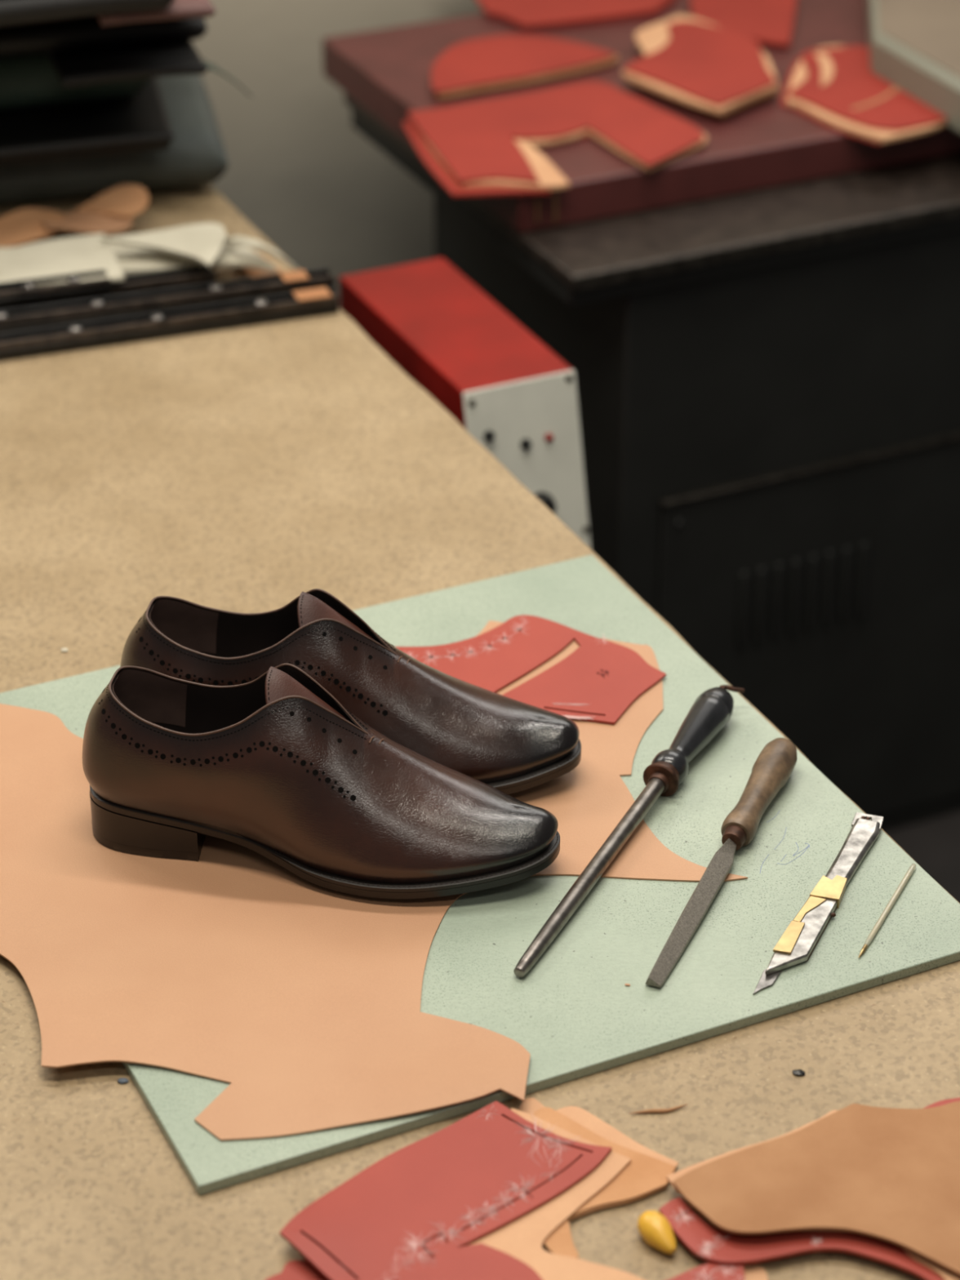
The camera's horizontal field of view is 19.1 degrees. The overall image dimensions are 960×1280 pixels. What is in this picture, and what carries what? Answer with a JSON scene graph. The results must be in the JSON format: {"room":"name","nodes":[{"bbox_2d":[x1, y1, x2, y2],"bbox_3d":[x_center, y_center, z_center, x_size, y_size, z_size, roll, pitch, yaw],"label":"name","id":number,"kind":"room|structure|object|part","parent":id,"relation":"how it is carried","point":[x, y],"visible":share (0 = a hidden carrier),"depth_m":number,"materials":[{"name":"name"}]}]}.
{"room":"shoemaker's workshop","nodes":[
{"label":"shoemaker's workshop","id":0,"kind":"room"},
{"bbox_2d":[191,0,484,309],"bbox_3d":[-1.251,-1.116,2.702,5.400,2.900,0.100,-14,33,-21],"label":"wall","id":1,"kind":"structure","parent":0,"point":[320,192],"depth_m":3.50,"materials":[{"name":"grey paint"}]},
{"bbox_2d":[884,809,959,902],"bbox_3d":[-0.442,1.030,1.977,5.400,0.050,3.700,-14,33,-21],"label":"floor","id":2,"kind":"structure","parent":0,"point":[933,843],"depth_m":3.27,"materials":[{"name":"concrete"}]},
{"bbox_2d":[0,184,959,1279],"bbox_3d":[-0.545,0.406,2.115,1.351,0.883,2.480,-14,33,-21],"label":"workbench","id":3,"kind":"object","parent":2,"relation":"on","point":[253,468],"depth_m":2.08,"materials":[{"name":"beige laminate"}]},
{"bbox_2d":[0,208,63,247],"bbox_3d":[-0.434,-0.373,2.605,0.119,0.015,0.081,-14,33,-22],"label":"scrap","id":4,"kind":"object","parent":3,"relation":"on","point":[24,226],"visible":0.98,"depth_m":2.61,"materials":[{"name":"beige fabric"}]},
{"bbox_2d":[61,648,67,652],"bbox_3d":[-0.290,0.007,1.998,0.005,0.002,0.004,0,31,0],"label":"crumb","id":5,"kind":"object","parent":3,"relation":"on","point":[63,650],"visible":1,"depth_m":2.00,"materials":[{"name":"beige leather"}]},
{"bbox_2d":[40,204,133,235],"bbox_3d":[-0.361,-0.385,2.616,0.084,0.016,0.059,-6,31,-10],"label":"scrap","id":6,"kind":"object","parent":3,"relation":"on","point":[77,221],"visible":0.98,"depth_m":2.60,"materials":[{"name":"brown leather"}]},
{"bbox_2d":[0,264,216,310],"bbox_3d":[-0.385,-0.293,2.483,0.317,0.023,0.020,-10,32,-16],"label":"metal rail","id":7,"kind":"object","parent":3,"relation":"on","point":[199,274],"visible":0.44,"depth_m":2.51,"materials":[{"name":"metal"}]},
{"bbox_2d":[0,269,111,306],"bbox_3d":[-0.426,-0.294,2.449,0.219,0.015,0.022,-9,32,-15],"label":"metal rail","id":8,"kind":"object","parent":7,"relation":"on","point":[18,292],"visible":1,"depth_m":2.46,"materials":[{"name":"metal"}]},
{"bbox_2d":[75,184,149,217],"bbox_3d":[-0.331,-0.403,2.635,0.066,0.018,0.058,24,38,34],"label":"scrap","id":9,"kind":"object","parent":3,"relation":"on","point":[122,201],"visible":1,"depth_m":2.63,"materials":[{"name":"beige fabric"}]},
{"bbox_2d":[0,74,228,204],"bbox_3d":[-0.634,-0.486,2.760,0.750,0.068,0.300,-6,31,-10],"label":"folded hide","id":10,"kind":"object","parent":3,"relation":"on","point":[197,155],"visible":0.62,"depth_m":2.69,"materials":[{"name":"leather"}]},
{"bbox_2d":[0,76,174,165],"bbox_3d":[-0.652,-0.489,2.683,0.703,0.032,0.293,-6,31,-10],"label":"folded hide","id":11,"kind":"object","parent":10,"relation":"on","point":[139,122],"visible":0.63,"depth_m":2.63,"materials":[{"name":"black leather"}]},
{"bbox_2d":[0,52,150,110],"bbox_3d":[-0.626,-0.569,2.737,0.600,0.065,0.280,-5,31,-9],"label":"folded hide","id":12,"kind":"object","parent":11,"relation":"on","point":[31,80],"visible":0.32,"depth_m":2.65,"materials":[{"name":"black leather"}]},
{"bbox_2d":[0,14,207,56],"bbox_3d":[-0.621,-0.608,2.670,0.700,0.061,0.302,-6,31,-10],"label":"folded hide","id":13,"kind":"object","parent":12,"relation":"on","point":[82,32],"visible":0.58,"depth_m":2.59,"materials":[{"name":"black leather"}]},
{"bbox_2d":[0,0,174,26],"bbox_3d":[-0.634,-0.600,2.523,0.700,0.064,0.305,-6,31,-10],"label":"folded hide","id":14,"kind":"object","parent":13,"relation":"on","point":[11,11],"visible":1,"depth_m":2.44,"materials":[{"name":"black leather"}]},
{"bbox_2d":[96,0,216,26],"bbox_3d":[-0.305,-0.588,2.568,0.100,0.020,0.200,-8,32,-13],"label":"folded hide","id":15,"kind":"object","parent":13,"relation":"on","point":[179,9],"visible":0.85,"depth_m":2.49,"materials":[{"name":"leather"}]},
{"bbox_2d":[46,40,252,97],"bbox_3d":[-0.318,-0.555,2.673,0.177,0.050,0.260,-8,32,-13],"label":"folded hide","id":16,"kind":"object","parent":12,"relation":"on","point":[96,64],"depth_m":2.57,"materials":[{"name":"black leather"}]},
{"bbox_3d":[-0.231,-0.510,2.602,0.049,0.044,0.028,-14,33,-21],"label":"leather strip","id":17,"kind":"part","parent":16,"relation":"part of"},
{"bbox_2d":[116,1077,128,1084],"bbox_3d":[-0.199,0.246,1.595,0.006,0.003,0.005,0,31,0],"label":"crumb","id":18,"kind":"object","parent":3,"relation":"on","point":[122,1081],"visible":1,"depth_m":1.59,"materials":[{"name":"grey"}]},
{"bbox_2d":[0,235,275,274],"bbox_3d":[-0.348,-0.339,2.545,0.328,0.012,0.086,-4,31,-6],"label":"sheet","id":19,"kind":"object","parent":3,"relation":"on","point":[131,260],"visible":0.36,"depth_m":2.54,"materials":[{"name":"white paper"}]},
{"bbox_2d":[0,233,124,285],"bbox_3d":[-0.410,-0.329,2.505,0.189,0.009,0.100,-6,31,-10],"label":"sheet","id":20,"kind":"object","parent":19,"relation":"on","point":[84,253],"visible":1,"depth_m":2.51,"materials":[{"name":"white paper"}]},
{"bbox_2d":[99,222,226,267],"bbox_3d":[-0.266,-0.356,2.536,0.117,0.008,0.080,16,34,25],"label":"sheet","id":21,"kind":"object","parent":19,"relation":"on","point":[203,242],"visible":1,"depth_m":2.53,"materials":[{"name":"white paper"}]},
{"bbox_2d":[0,267,334,333],"bbox_3d":[-0.330,-0.283,2.468,0.419,0.021,0.020,-10,32,-16],"label":"metal rail","id":22,"kind":"object","parent":3,"relation":"on","point":[22,318],"visible":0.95,"depth_m":2.48,"materials":[{"name":"metal"}]},
{"bbox_2d":[0,286,338,361],"bbox_3d":[-0.323,-0.261,2.434,0.418,0.018,0.020,-10,32,-17],"label":"metal rail","id":23,"kind":"object","parent":3,"relation":"on","point":[320,301],"visible":1,"depth_m":2.44,"materials":[{"name":"metal"}]},
{"bbox_2d":[240,253,281,277],"bbox_3d":[-0.202,-0.337,2.565,0.028,0.003,0.064,-14,34,-23],"label":"scrap","id":24,"kind":"object","parent":3,"relation":"on","point":[253,272],"visible":0.36,"depth_m":2.55,"materials":[{"name":"beige leather"}]},
{"bbox_3d":[-0.192,-0.339,2.537,0.088,0.034,0.019,10,32,17],"label":"leather strip","id":25,"kind":"part","parent":3,"relation":"part of","materials":[{"name":"beige leather"}]},
{"bbox_2d":[265,1259,357,1279],"bbox_3d":[-0.069,0.339,1.437,0.048,0.002,0.096,-21,36,-31],"label":"leather piece","id":26,"kind":"object","parent":3,"relation":"on","point":[298,1269],"visible":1,"depth_m":1.46,"materials":[{"name":"red leather"}]},
{"bbox_2d":[0,555,959,1195],"bbox_3d":[-0.033,0.116,1.809,0.505,0.007,0.524,-14,33,-22],"label":"cutting mat","id":27,"kind":"object","parent":3,"relation":"on","point":[575,1015],"visible":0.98,"depth_m":1.71,"materials":[{"name":"green rubber"}]},
{"bbox_2d":[0,620,747,1141],"bbox_3d":[-0.114,0.135,1.765,0.572,0.005,0.516,-7,31,-11],"label":"leather hide","id":28,"kind":"object","parent":27,"relation":"on","point":[228,965],"visible":0.66,"depth_m":1.68,"materials":[{"name":"beige leather"}]},
{"bbox_2d":[82,663,559,898],"bbox_3d":[-0.098,0.074,1.748,0.298,0.124,0.103,8,32,14],"label":"shoe","id":29,"kind":"object","parent":28,"relation":"on","point":[272,765],"visible":1,"depth_m":1.72,"materials":[{"name":"brown leather"}]},
{"bbox_2d":[120,588,581,794],"bbox_3d":[-0.084,0.028,1.825,0.297,0.124,0.105,0,31,0],"label":"shoe","id":30,"kind":"object","parent":28,"relation":"on","point":[507,744],"visible":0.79,"depth_m":1.80,"materials":[{"name":"brown leather"}]},
{"bbox_2d":[395,614,666,724],"bbox_3d":[0.019,0.014,1.969,0.217,0.002,0.124,10,32,16],"label":"leather piece","id":31,"kind":"object","parent":28,"relation":"on","point":[599,681],"visible":0.91,"depth_m":1.96,"materials":[{"name":"red leather"}]},
{"bbox_2d":[513,684,744,977],"bbox_3d":[0.098,0.110,1.786,0.028,0.028,0.334,13,33,20],"label":"sharpening steel","id":32,"kind":"object","parent":27,"relation":"on","point":[713,708],"visible":1,"depth_m":1.82,"materials":[{"name":"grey metal"}]},
{"bbox_3d":[0.068,0.141,1.742,0.011,0.016,0.212,14,33,22],"label":"rod","id":33,"kind":"part","parent":32,"relation":"part of","materials":[{"name":"metal"}]},
{"bbox_3d":[0.140,0.061,1.868,0.026,0.027,0.103,14,33,22],"label":"handle","id":34,"kind":"part","parent":32,"relation":"part of","materials":[{"name":"black wood"}]},
{"bbox_2d":[645,737,797,987],"bbox_3d":[0.150,0.131,1.754,0.024,0.026,0.258,12,33,19],"label":"file","id":35,"kind":"object","parent":27,"relation":"on","point":[775,764],"visible":1,"depth_m":1.77,"materials":[{"name":"metal"}]},
{"bbox_3d":[0.130,0.159,1.715,0.014,0.012,0.155,12,33,19],"label":"blade","id":36,"kind":"part","parent":35,"relation":"part of","materials":[{"name":"metal"}]},
{"bbox_3d":[0.178,0.095,1.815,0.024,0.026,0.104,12,33,19],"label":"handle","id":37,"kind":"part","parent":35,"relation":"part of","materials":[{"name":"brown wood"}]},
{"bbox_2d":[752,812,884,995],"bbox_3d":[0.207,0.158,1.725,0.022,0.007,0.200,13,33,21],"label":"knife","id":38,"kind":"object","parent":27,"relation":"on","point":[800,939],"visible":1,"depth_m":1.72,"materials":[{"name":"metal"}]},
{"bbox_3d":[0.167,0.197,1.663,0.010,0.001,0.034,14,34,23],"label":"blade","id":39,"kind":"part","parent":38,"relation":"part of","materials":[{"name":"metal"}]},
{"bbox_3d":[0.196,0.178,1.694,0.014,0.002,0.086,20,36,30],"label":"backing plate","id":40,"kind":"part","parent":38,"relation":"part of","materials":[{"name":"silver metal"}]},
{"bbox_3d":[0.230,0.133,1.767,0.018,0.006,0.077,13,33,20],"label":"handle","id":41,"kind":"part","parent":38,"relation":"part of","materials":[{"name":"metal"}]},
{"bbox_2d":[858,863,915,957],"bbox_3d":[0.245,0.163,1.721,0.004,0.004,0.104,14,33,22],"label":"pen refill","id":42,"kind":"object","parent":27,"relation":"on","point":[911,869],"visible":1,"depth_m":1.72,"materials":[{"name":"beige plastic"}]},
{"bbox_2d":[517,1097,544,1115],"bbox_3d":[0.033,0.264,1.566,0.022,0.001,0.038,-26,39,-36],"label":"scrap","id":43,"kind":"object","parent":3,"relation":"on","point":[530,1105],"visible":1,"depth_m":1.58,"materials":[{"name":"beige leather"}]},
{"bbox_2d":[466,1107,644,1279],"bbox_3d":[0.036,0.307,1.483,0.137,0.002,0.195,0,31,0],"label":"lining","id":44,"kind":"object","parent":3,"relation":"on","point":[523,1238],"visible":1,"depth_m":1.48,"materials":[{"name":"beige leather"}]},
{"bbox_2d":[280,1101,612,1279],"bbox_3d":[-0.021,0.301,1.485,0.154,0.007,0.201,7,31,11],"label":"leather piece","id":45,"kind":"object","parent":44,"relation":"on","point":[414,1213],"visible":1,"depth_m":1.50,"materials":[{"name":"red leather"}]},
{"bbox_2d":[542,1106,678,1254],"bbox_3d":[0.047,0.288,1.522,0.084,0.001,0.101,24,38,34],"label":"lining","id":46,"kind":"object","parent":3,"relation":"on","point":[582,1117],"visible":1,"depth_m":1.55,"materials":[{"name":"beige leather"}]},
{"bbox_2d":[533,1106,675,1258],"bbox_3d":[0.043,0.289,1.517,0.090,0.001,0.094,20,36,30],"label":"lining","id":47,"kind":"object","parent":46,"relation":"on","point":[644,1175],"visible":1,"depth_m":1.52,"materials":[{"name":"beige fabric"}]},
{"bbox_3d":[0.092,0.307,1.480,0.016,0.016,0.027,-15,34,-24],"label":"tool handle","id":48,"kind":"part","parent":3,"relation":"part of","materials":[{"name":"yellow plastic"}]},
{"bbox_2d":[630,1103,688,1113],"bbox_3d":[0.099,0.259,1.573,0.034,0.002,0.004,-7,31,-11],"label":"leather sliver","id":49,"kind":"object","parent":3,"relation":"on","point":[654,1110],"visible":1,"depth_m":1.57,"materials":[{"name":"beige leather"}]},
{"bbox_2d":[668,1262,744,1279],"bbox_3d":[0.103,0.336,1.437,0.065,0.002,0.072,0,31,0],"label":"leather piece","id":50,"kind":"object","parent":3,"relation":"on","point":[709,1271],"visible":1,"depth_m":1.46,"materials":[{"name":"red leather"}]},
{"bbox_2d":[742,1262,768,1279],"bbox_3d":[0.138,0.329,1.455,0.018,0.001,0.037,0,31,0],"label":"scrap","id":51,"kind":"object","parent":3,"relation":"on","point":[755,1271],"visible":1,"depth_m":1.46,"materials":[{"name":"leather"}]},
{"bbox_2d":[792,1069,805,1075],"bbox_3d":[0.179,0.242,1.601,0.007,0.003,0.005,0,31,0],"label":"crumb","id":52,"kind":"object","parent":3,"relation":"on","point":[796,1072],"visible":1,"depth_m":1.60,"materials":[{"name":"black plastic"}]},
{"bbox_2d":[658,1196,942,1279],"bbox_3d":[0.171,0.314,1.470,0.166,0.003,0.046,9,32,14],"label":"leather piece","id":53,"kind":"object","parent":3,"relation":"on","point":[708,1243],"visible":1,"depth_m":1.47,"materials":[{"name":"red leather"}]},
{"bbox_2d":[666,1110,959,1279],"bbox_3d":[0.189,0.309,1.473,0.111,0.002,0.172,-16,34,-25],"label":"leather piece","id":54,"kind":"object","parent":3,"relation":"on","point":[944,1273],"visible":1,"depth_m":1.48,"materials":[{"name":"beige leather"}]},
{"bbox_2d":[672,1101,959,1275],"bbox_3d":[0.205,0.288,1.500,0.206,0.006,0.190,0,31,0],"label":"leather piece","id":55,"kind":"object","parent":3,"relation":"on","point":[891,1175],"visible":1,"depth_m":1.50,"materials":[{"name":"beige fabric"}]},
{"bbox_2d":[923,1097,959,1108],"bbox_3d":[0.262,0.260,1.560,0.040,0.002,0.034,0,31,0],"label":"leather piece","id":56,"kind":"object","parent":3,"relation":"on","point":[943,1102],"visible":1,"depth_m":1.57,"materials":[{"name":"red leather"}]},
{"bbox_2d":[344,93,959,831],"bbox_3d":[0.421,-0.248,3.316,1.001,0.780,0.563,-14,33,-21],"label":"base cabinet","id":57,"kind":"object","parent":2,"relation":"on","point":[767,380],"visible":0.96,"depth_m":2.96,"materials":[{"name":"metal"}]},
{"bbox_2d":[322,0,959,233],"bbox_3d":[0.364,-0.633,3.157,0.950,0.045,0.519,-14,33,-21],"label":"block","id":58,"kind":"object","parent":57,"relation":"on","point":[762,144],"visible":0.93,"depth_m":2.96,"materials":[{"name":"brown leather"}]},
{"bbox_2d":[435,62,616,99],"bbox_3d":[0.026,-0.621,3.089,0.222,0.003,0.128,-16,34,-25],"label":"leather piece","id":59,"kind":"object","parent":58,"relation":"on","point":[615,62],"visible":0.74,"depth_m":3.04,"materials":[{"name":"red leather"}]},
{"bbox_2d":[435,55,618,98],"bbox_3d":[0.026,-0.624,3.085,0.226,0.006,0.130,-16,34,-25],"label":"leather piece","id":60,"kind":"object","parent":59,"relation":"on","point":[615,59],"visible":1,"depth_m":3.03,"materials":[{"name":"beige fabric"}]},
{"bbox_2d":[431,34,615,93],"bbox_3d":[0.023,-0.627,3.081,0.226,0.003,0.131,-16,34,-25],"label":"leather piece","id":61,"kind":"object","parent":60,"relation":"on","point":[486,60],"visible":1,"depth_m":3.07,"materials":[{"name":"red leather"}]},
{"bbox_2d":[402,94,655,196],"bbox_3d":[0.066,-0.503,2.890,0.300,0.004,0.237,-16,34,-25],"label":"leather piece","id":62,"kind":"object","parent":58,"relation":"on","point":[428,158],"visible":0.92,"depth_m":2.81,"materials":[{"name":"red leather"}]},
{"bbox_2d":[412,121,706,189],"bbox_3d":[0.074,-0.508,2.890,0.280,0.004,0.244,-14,34,-23],"label":"leather piece","id":63,"kind":"object","parent":62,"relation":"on","point":[548,177],"visible":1,"depth_m":2.83,"materials":[{"name":"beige leather"}]},
{"bbox_2d":[407,80,703,183],"bbox_3d":[0.073,-0.510,2.887,0.279,0.003,0.239,-14,34,-23],"label":"leather piece","id":64,"kind":"object","parent":63,"relation":"on","point":[475,140],"visible":1,"depth_m":2.90,"materials":[{"name":"red leather"}]},
{"bbox_2d":[475,0,675,31],"bbox_3d":[0.128,-0.763,3.328,0.284,0.004,0.278,-7,31,-11],"label":"leather piece","id":65,"kind":"object","parent":58,"relation":"on","point":[670,2],"visible":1,"depth_m":3.21,"materials":[{"name":"red leather"}]},
{"bbox_2d":[476,0,670,27],"bbox_3d":[0.126,-0.766,3.324,0.284,0.004,0.279,-7,31,-11],"label":"leather piece","id":66,"kind":"object","parent":65,"relation":"on","point":[523,13],"visible":1,"depth_m":3.23,"materials":[{"name":"red leather"}]},
{"bbox_2d":[623,69,778,116],"bbox_3d":[0.233,-0.614,3.061,0.160,0.004,0.300,0,31,0],"label":"leather piece","id":67,"kind":"object","parent":58,"relation":"on","point":[775,91],"visible":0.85,"depth_m":2.97,"materials":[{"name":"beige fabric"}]},
{"bbox_2d":[622,14,777,114],"bbox_3d":[0.231,-0.617,3.055,0.160,0.006,0.301,0,31,0],"label":"leather piece","id":68,"kind":"object","parent":67,"relation":"on","point":[651,38],"visible":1,"depth_m":3.01,"materials":[{"name":"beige leather"}]},
{"bbox_2d":[624,20,775,106],"bbox_3d":[0.237,-0.618,3.047,0.204,0.003,0.183,27,40,37],"label":"leather piece","id":69,"kind":"object","parent":68,"relation":"on","point":[709,64],"visible":1,"depth_m":3.03,"materials":[{"name":"red leather"}]},
{"bbox_2d":[758,0,796,48],"bbox_3d":[0.313,-0.734,3.279,0.145,0.004,0.328,0,31,0],"label":"leather piece","id":70,"kind":"object","parent":58,"relation":"on","point":[759,43],"visible":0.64,"depth_m":3.15,"materials":[{"name":"red leather"}]},
{"bbox_2d":[689,0,795,46],"bbox_3d":[0.311,-0.735,3.273,0.145,0.004,0.329,0,31,0],"label":"leather piece","id":71,"kind":"object","parent":70,"relation":"on","point":[770,22],"visible":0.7,"depth_m":3.21,"materials":[{"name":"red leather"}]},
{"bbox_2d":[780,54,940,145],"bbox_3d":[0.399,-0.575,3.011,0.170,0.003,0.288,0,31,0],"label":"leather piece","id":72,"kind":"object","parent":58,"relation":"on","point":[784,97],"visible":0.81,"depth_m":2.96,"materials":[{"name":"red leather"}]},
{"bbox_2d":[786,45,946,142],"bbox_3d":[0.403,-0.575,3.004,0.166,0.005,0.282,0,31,0],"label":"leather piece","id":73,"kind":"object","parent":72,"relation":"on","point":[800,74],"visible":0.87,"depth_m":2.92,"materials":[{"name":"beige leather"}]},
{"bbox_2d":[788,45,947,131],"bbox_3d":[0.403,-0.581,3.004,0.162,0.004,0.242,-15,34,-24],"label":"leather piece","id":74,"kind":"object","parent":73,"relation":"on","point":[852,83],"depth_m":2.98,"materials":[{"name":"red leather"}]},
{"bbox_3d":[0.368,-0.607,3.046,0.017,0.001,0.106,1,31,2],"label":"leather strip","id":75,"kind":"part","parent":74,"relation":"part of","materials":[{"name":"leather"}]},
{"bbox_3d":[0.420,-0.567,2.979,0.012,0.001,0.116,22,37,32],"label":"leather strip","id":76,"kind":"part","parent":74,"relation":"part of","materials":[{"name":"red leather"}]},
{"bbox_2d":[866,0,959,133],"bbox_3d":[0.584,-0.688,3.154,0.336,0.052,0.688,0,31,0],"label":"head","id":77,"kind":"object","parent":58,"relation":"on","point":[914,45],"visible":0.92,"depth_m":3.00},
{"bbox_3d":[0.582,-0.710,3.143,0.316,0.002,0.642,0,31,0],"label":"plate","id":78,"kind":"part","parent":77,"relation":"part of","materials":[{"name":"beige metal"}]},
{"bbox_3d":[0.421,-0.578,3.122,1.000,0.014,0.560,-14,33,-21],"label":"plate","id":79,"kind":"part","parent":57,"relation":"part of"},
{"bbox_3d":[0.466,-0.005,3.152,0.620,0.470,0.006,-14,33,-21],"label":"door","id":80,"kind":"part","parent":57,"relation":"part of","materials":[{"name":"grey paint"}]},
{"bbox_3d":[-0.005,0.227,2.850,0.266,0.439,0.392,0,31,0],"label":"stand","id":81,"kind":"object","parent":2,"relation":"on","visible":0},
{"bbox_2d":[338,257,591,548],"bbox_3d":[-0.007,-0.113,2.639,0.107,0.360,0.361,-14,33,-21],"label":"control box","id":82,"kind":"object","parent":81,"relation":"on","point":[514,396],"visible":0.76,"depth_m":2.52,"materials":[{"name":"red metal"}]},
{"bbox_2d":[483,430,494,442],"bbox_3d":[0.008,-0.175,2.470,0.010,0.010,0.011,0,31,0],"label":"toggle switch","id":83,"kind":"object","parent":82,"relation":"attached to","point":[488,435],"depth_m":2.47,"materials":[{"name":"black plastic"}]},
{"bbox_2d":[520,438,531,449],"bbox_3d":[0.041,-0.170,2.488,0.010,0.010,0.006,-14,33,-21],"label":"socket","id":84,"kind":"object","parent":82,"relation":"attached to","point":[525,443],"depth_m":2.49,"materials":[{"name":"black plastic"}]},
{"bbox_3d":[0.052,-0.052,2.531,0.107,0.355,0.086,-14,33,-21],"label":"panel","id":85,"kind":"part","parent":82,"relation":"part of","materials":[{"name":"white metal"}]},
{"bbox_3d":[0.056,-0.116,2.506,0.025,0.025,0.017,-12,33,-20],"label":"rotary knob","id":86,"kind":"part","parent":82,"relation":"part of","materials":[{"name":"black plastic"}]},
{"bbox_2d":[544,432,553,442],"bbox_3d":[0.061,-0.176,2.496,0.008,0.008,0.005,-14,33,-21],"label":"lamp","id":87,"kind":"object","parent":82,"relation":"attached to","point":[548,437],"depth_m":2.49,"materials":[{"name":"red plastic"}]}
]}

